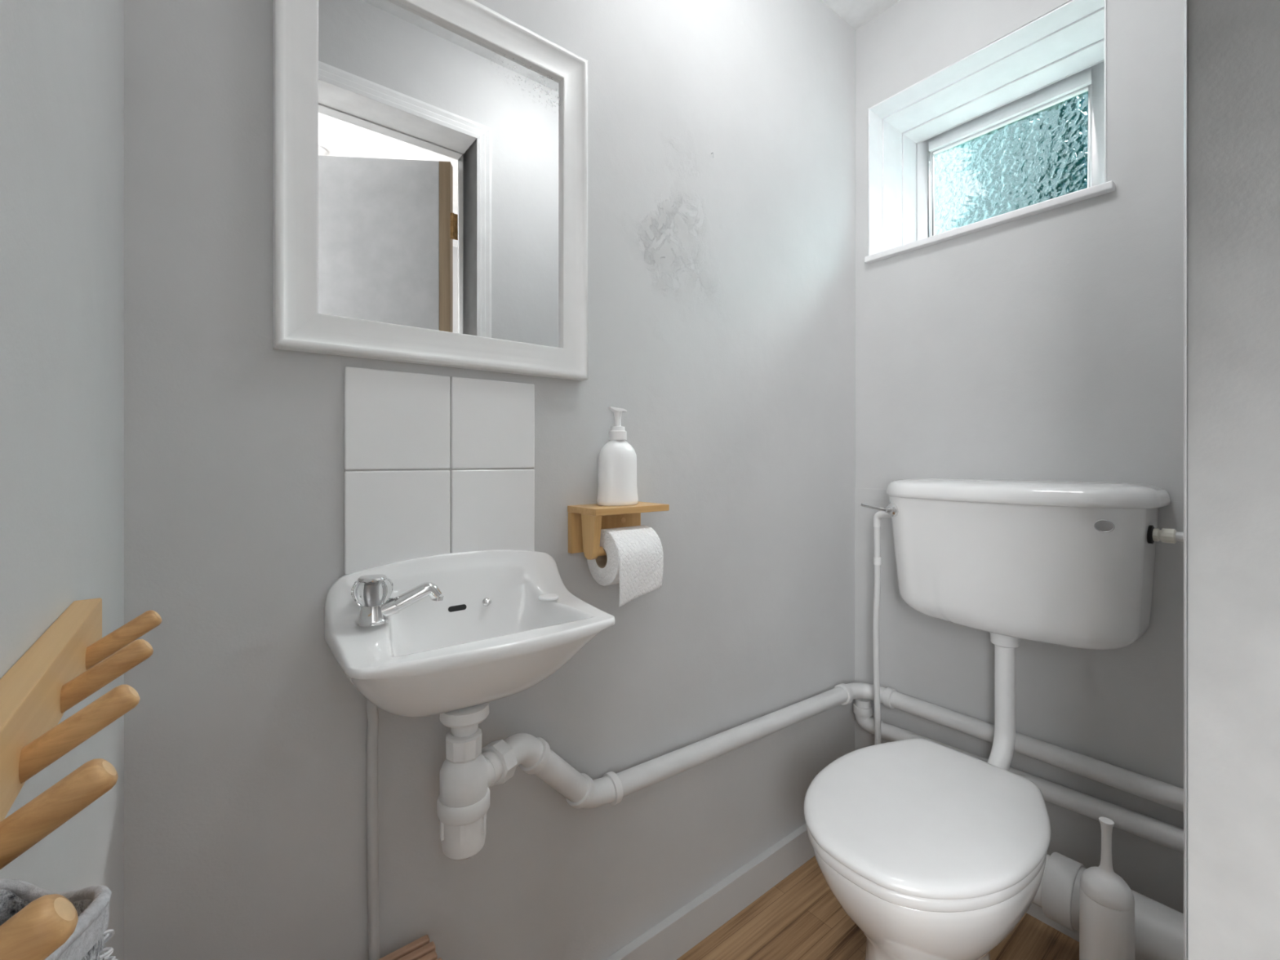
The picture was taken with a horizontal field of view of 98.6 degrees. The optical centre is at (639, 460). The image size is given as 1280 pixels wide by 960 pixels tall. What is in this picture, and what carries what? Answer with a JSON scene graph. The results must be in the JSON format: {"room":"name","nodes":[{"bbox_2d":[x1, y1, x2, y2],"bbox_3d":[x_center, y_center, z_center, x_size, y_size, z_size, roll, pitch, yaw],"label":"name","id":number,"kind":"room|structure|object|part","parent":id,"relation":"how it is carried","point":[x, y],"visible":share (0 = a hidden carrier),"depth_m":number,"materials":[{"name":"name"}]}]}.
{"room":"bathroom","nodes":[
{"label":"bathroom","id":0,"kind":"room"},
{"bbox_2d":[0,0,124,959],"bbox_3d":[-0.404,-0.106,0.294,0.120,2.312,0.798,0,0,-38],"label":"wall","id":1,"kind":"structure","parent":0,"point":[62,61],"depth_m":0.37,"materials":[{"name":"grey paint"}]},
{"bbox_2d":[0,878,118,959],"bbox_3d":[-0.179,0.284,0.151,0.055,0.367,0.144,0,0,-38],"label":"basket","id":2,"kind":"object","parent":1,"relation":"attached to","point":[91,904],"visible":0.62,"depth_m":0.18,"materials":[{"name":"white wicker"}]},
{"bbox_2d":[0,598,161,959],"bbox_3d":[-0.260,0.121,0.249,0.052,0.037,0.424,0,0,-38],"label":"coat rack","id":3,"kind":"object","parent":1,"relation":"attached to","point":[55,674],"visible":1,"depth_m":0.24,"materials":[{"name":"brown wood"}]},
{"bbox_2d":[124,0,855,959],"bbox_3d":[0.048,-0.106,1.233,1.992,2.312,0.120,0,0,-38],"label":"wall","id":4,"kind":"structure","parent":0,"point":[722,286],"depth_m":0.99,"materials":[{"name":"grey paint"}]},
{"bbox_2d":[366,699,380,959],"bbox_3d":[-0.387,0.507,0.799,0.018,0.465,0.015,0,0,-38],"label":"supply pipe","id":5,"kind":"object","parent":4,"relation":"attached to","point":[372,713],"visible":0.81,"depth_m":0.79,"materials":[{"name":"grey paint"}]},
{"bbox_2d":[272,0,587,381],"bbox_3d":[-0.292,-0.443,0.874,0.484,0.588,0.026,0,0,-38],"label":"mirror","id":6,"kind":"object","parent":4,"relation":"attached to","point":[430,157],"visible":1,"depth_m":0.85,"materials":[{"name":"white paint"}]},
{"bbox_2d":[344,366,534,574],"bbox_3d":[-0.303,0.015,0.875,0.298,0.296,0.008,0,0,-38],"label":"tile backsplash","id":7,"kind":"structure","parent":4,"relation":"attached to","point":[435,464],"depth_m":0.86,"materials":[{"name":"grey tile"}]},
{"bbox_2d":[324,549,615,728],"bbox_3d":[-0.233,0.259,0.808,0.376,0.222,0.200,0,0,-38],"label":"basin","id":8,"kind":"object","parent":4,"relation":"attached to","point":[505,621],"visible":0.97,"depth_m":0.79,"materials":[{"name":"white ceramic"}]},
{"bbox_2d":[351,573,444,626],"bbox_3d":[-0.340,0.190,0.771,0.117,0.062,0.053,0,0,-38],"label":"tap","id":9,"kind":"object","parent":8,"relation":"attached to","point":[371,593],"visible":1,"depth_m":0.74,"materials":[{"name":"silver metal"}]},
{"bbox_3d":[-0.365,0.180,0.752,0.053,0.034,0.051,0,0,-38],"label":"knob","id":10,"kind":"part","parent":9,"relation":"part of","materials":[{"name":"clear plastic"}]},
{"bbox_3d":[-0.326,0.197,0.770,0.093,0.047,0.024,0,0,-25],"label":"spout","id":11,"kind":"part","parent":9,"relation":"part of","materials":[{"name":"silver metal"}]},
{"bbox_2d":[567,501,669,559],"bbox_3d":[-0.039,0.129,1.028,0.166,0.090,0.095,0,0,-38],"label":"holder","id":12,"kind":"object","parent":4,"relation":"attached to","point":[585,522],"visible":0.78,"depth_m":1.00,"materials":[{"name":"brown wood"}]},
{"bbox_3d":[-0.085,0.135,0.965,0.014,0.078,0.046,0,0,-38],"label":"arm","id":13,"kind":"part","parent":12,"relation":"part of","materials":[{"name":"brown wood"}]},
{"bbox_3d":[-0.066,0.134,1.060,0.162,0.075,0.013,0,0,-38],"label":"plate","id":14,"kind":"part","parent":12,"relation":"part of","materials":[{"name":"brown wood"}]},
{"bbox_2d":[596,406,638,506],"bbox_3d":[-0.042,-0.007,1.031,0.086,0.183,0.057,0,0,-38],"label":"soap bottle","id":15,"kind":"object","parent":12,"relation":"on","point":[617,459],"visible":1,"depth_m":1.01,"materials":[{"name":"white plastic"}]},
{"bbox_3d":[-0.042,-0.077,1.031,0.018,0.030,0.018,0,0,-38],"label":"pump stem","id":16,"kind":"part","parent":15,"relation":"part of","materials":[{"name":"white plastic"}]},
{"bbox_2d":[567,501,669,515],"bbox_3d":[-0.039,0.090,1.028,0.166,0.012,0.095,0,0,-38],"label":"shelf","id":17,"kind":"object","parent":12,"relation":"attached to","point":[594,509],"depth_m":0.99,"materials":[{"name":"brown wood"}]},
{"bbox_2d":[586,525,663,607],"bbox_3d":[-0.028,0.187,1.003,0.100,0.128,0.103,0,0,-38],"label":"toilet roll","id":18,"kind":"object","parent":12,"relation":"hanging from","point":[633,558],"visible":0.96,"depth_m":0.96,"materials":[{"name":"white paper"}]},
{"bbox_2d":[604,823,814,959],"bbox_3d":[0.019,1.008,1.122,1.569,0.084,0.019,0,0,-38],"label":"baseboard","id":19,"kind":"structure","parent":4,"relation":"attached to","point":[682,931],"depth_m":1.24,"materials":[{"name":"grey paint"}]},
{"bbox_2d":[822,0,900,30],"bbox_3d":[0.343,-1.312,0.858,1.992,0.100,1.075,0,0,-38],"label":"ceiling","id":20,"kind":"structure","parent":0,"point":[855,13],"depth_m":1.54,"materials":[{"name":"white paint"}]},
{"bbox_2d":[676,855,1079,959],"bbox_3d":[0.546,1.080,0.111,2.596,0.060,2.500,0,0,-38],"label":"floor","id":21,"kind":"structure","parent":0,"point":[800,917],"depth_m":1.22,"materials":[{"name":"brown wood"}]},
{"bbox_2d":[377,934,442,959],"bbox_3d":[-0.357,0.882,0.620,0.325,0.336,0.288,0,0,-38],"label":"stool","id":22,"kind":"object","parent":21,"relation":"on","point":[420,948],"visible":1,"depth_m":0.80,"materials":[{"name":"brown wood"}]},
{"bbox_2d":[872,511,891,744],"bbox_3d":[0.647,0.591,1.454,0.023,0.918,0.066,0,0,-38],"label":"pipe","id":23,"kind":"object","parent":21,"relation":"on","point":[878,515],"visible":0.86,"depth_m":1.47,"materials":[{"name":"white plastic"}]},
{"bbox_2d":[804,738,1050,959],"bbox_3d":[0.575,0.834,1.055,0.635,0.432,0.362,0,0,-38],"label":"toilet","id":24,"kind":"object","parent":21,"relation":"on","point":[934,851],"visible":1,"depth_m":0.90,"materials":[{"name":"white ceramic"}]},
{"bbox_3d":[0.514,0.651,1.007,0.472,0.020,0.354,0,0,-38],"label":"seat","id":25,"kind":"part","parent":24,"relation":"part of","materials":[{"name":"white plastic"}]},
{"bbox_2d":[1079,817,1134,959],"bbox_3d":[0.804,0.836,0.949,0.075,0.429,0.075,0,0,-38],"label":"toilet brush","id":26,"kind":"object","parent":21,"relation":"on","point":[1106,901],"visible":1,"depth_m":0.93,"materials":[{"name":"white plastic"}]},
{"bbox_3d":[0.804,0.685,0.949,0.073,0.128,0.073,0,0,-38],"label":"brush handle","id":27,"kind":"part","parent":26,"relation":"part of","materials":[{"name":"white plastic"}]},
{"bbox_2d":[1041,852,1183,959],"bbox_3d":[0.938,0.932,1.026,0.122,0.235,0.288,0,0,-38],"label":"pipe","id":28,"kind":"object","parent":21,"relation":"on","point":[1158,927],"visible":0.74,"depth_m":1.02,"materials":[{"name":"grey paint"}]},
{"bbox_2d":[854,0,1183,942],"bbox_3d":[1.042,-0.106,1.335,0.303,2.312,0.948,0,0,-38],"label":"wall","id":29,"kind":"structure","parent":0,"point":[1048,345],"depth_m":1.24,"materials":[{"name":"grey paint"}]},
{"bbox_2d":[864,0,1115,263],"bbox_3d":[0.938,-0.788,1.458,0.324,0.448,0.549,0,0,-38],"label":"window","id":30,"kind":"structure","parent":29,"relation":"in","point":[1015,128],"depth_m":1.51,"materials":[{"name":"white paint"}]},
{"bbox_3d":[0.921,-0.573,1.445,0.282,0.017,0.549,0,0,-38],"label":"sill","id":31,"kind":"part","parent":30,"relation":"part of","materials":[{"name":"white paint"}]},
{"bbox_3d":[1.044,-0.795,1.548,0.039,0.432,0.533,0,0,-38],"label":"frame","id":32,"kind":"part","parent":30,"relation":"part of","materials":[{"name":"white paint"}]},
{"bbox_3d":[1.039,-0.823,1.567,0.005,0.278,0.409,0,0,-38],"label":"pane","id":33,"kind":"part","parent":30,"relation":"part of","materials":[{"name":"clear glass"}]},
{"bbox_2d":[860,477,1170,650],"bbox_3d":[0.792,0.212,1.218,0.231,0.332,0.523,0,0,-38],"label":"cistern","id":34,"kind":"object","parent":29,"relation":"attached to","point":[1065,563],"visible":0.99,"depth_m":1.11,"materials":[{"name":"white ceramic"}]},
{"bbox_3d":[0.574,0.117,1.352,0.064,0.021,0.009,0,0,1],"label":"flush lever","id":35,"kind":"part","parent":34,"relation":"part of","materials":[{"name":"silver metal"}]},
{"bbox_2d":[986,631,1020,770],"bbox_3d":[0.780,0.545,1.198,0.134,0.350,0.058,0,0,-38],"label":"pipe","id":36,"kind":"object","parent":34,"relation":"attached to","point":[1001,755],"visible":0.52,"depth_m":1.20,"materials":[{"name":"white plastic"}]},
{"bbox_3d":[0.802,0.068,1.224,0.206,0.044,0.519,0,0,-38],"label":"lid","id":37,"kind":"part","parent":34,"relation":"part of","materials":[{"name":"white ceramic"}]},
{"bbox_2d":[1146,524,1154,543],"bbox_3d":[0.975,0.142,1.050,0.035,0.035,0.007,0,0,-38],"label":"washer","id":38,"kind":"object","parent":34,"relation":"in","point":[1149,527],"depth_m":1.04,"materials":[{"name":"black rubber"}]},
{"bbox_2d":[1152,528,1183,543],"bbox_3d":[1.018,0.142,0.995,0.027,0.027,0.140,0,0,-38],"label":"pipe","id":39,"kind":"object","parent":34,"relation":"attached to","point":[1165,535],"visible":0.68,"depth_m":1.02,"materials":[{"name":"beige plastic"}]},
{"bbox_2d":[853,698,1183,853],"bbox_3d":[0.859,0.721,1.277,0.051,0.087,0.782,0,0,-38],"label":"pipe","id":40,"kind":"object","parent":29,"relation":"attached to","point":[1163,833],"visible":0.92,"depth_m":1.16,"materials":[{"name":"white plastic"}]},
{"bbox_3d":[0.509,-0.106,0.404,1.692,2.312,0.156,0,0,-38],"label":"wall","id":41,"kind":"structure","parent":0,"visible":0},
{"bbox_2d":[480,682,1183,812],"bbox_3d":[0.417,0.554,0.937,1.167,0.242,0.793,0,0,-38],"label":"pipe","id":42,"kind":"object","parent":41,"relation":"attached to","point":[533,755],"visible":0.96,"depth_m":1.13,"materials":[{"name":"white plastic"}]},
{"bbox_2d":[436,724,500,860],"bbox_3d":[-0.247,0.464,0.789,0.072,0.184,0.087,0,0,28],"label":"trap","id":43,"kind":"object","parent":42,"relation":"attached to","point":[466,775],"visible":0.98,"depth_m":0.76,"materials":[{"name":"white plastic"}]},
{"bbox_2d":[440,813,486,860],"bbox_3d":[-0.250,0.526,0.783,0.068,0.060,0.064,0,0,-38],"label":"cup","id":44,"kind":"object","parent":43,"relation":"on","point":[461,837],"depth_m":0.76,"materials":[{"name":"white plastic"}]},
{"bbox_2d":[481,751,500,786],"bbox_3d":[-0.236,0.463,0.811,0.054,0.047,0.057,0,0,-38],"label":"outlet","id":45,"kind":"object","parent":43,"relation":"attached to","point":[491,768],"depth_m":0.81,"materials":[{"name":"white plastic"}]},
{"bbox_2d":[1183,0,1186,959],"bbox_3d":[0.207,0.002,0.271,0.751,2.096,0.006,0,0,-38],"label":"trim","id":46,"kind":"structure","parent":41,"relation":"attached to","point":[1184,1],"depth_m":0.48,"materials":[{"name":"white paint"}]},
{"bbox_2d":[1186,0,1279,959],"bbox_3d":[0.244,0.009,0.196,0.755,2.082,0.156,0,0,-38],"label":"wall","id":47,"kind":"structure","parent":41,"relation":"attached to","point":[1233,46],"depth_m":0.45,"materials":[{"name":"grey paint"}]}
]}

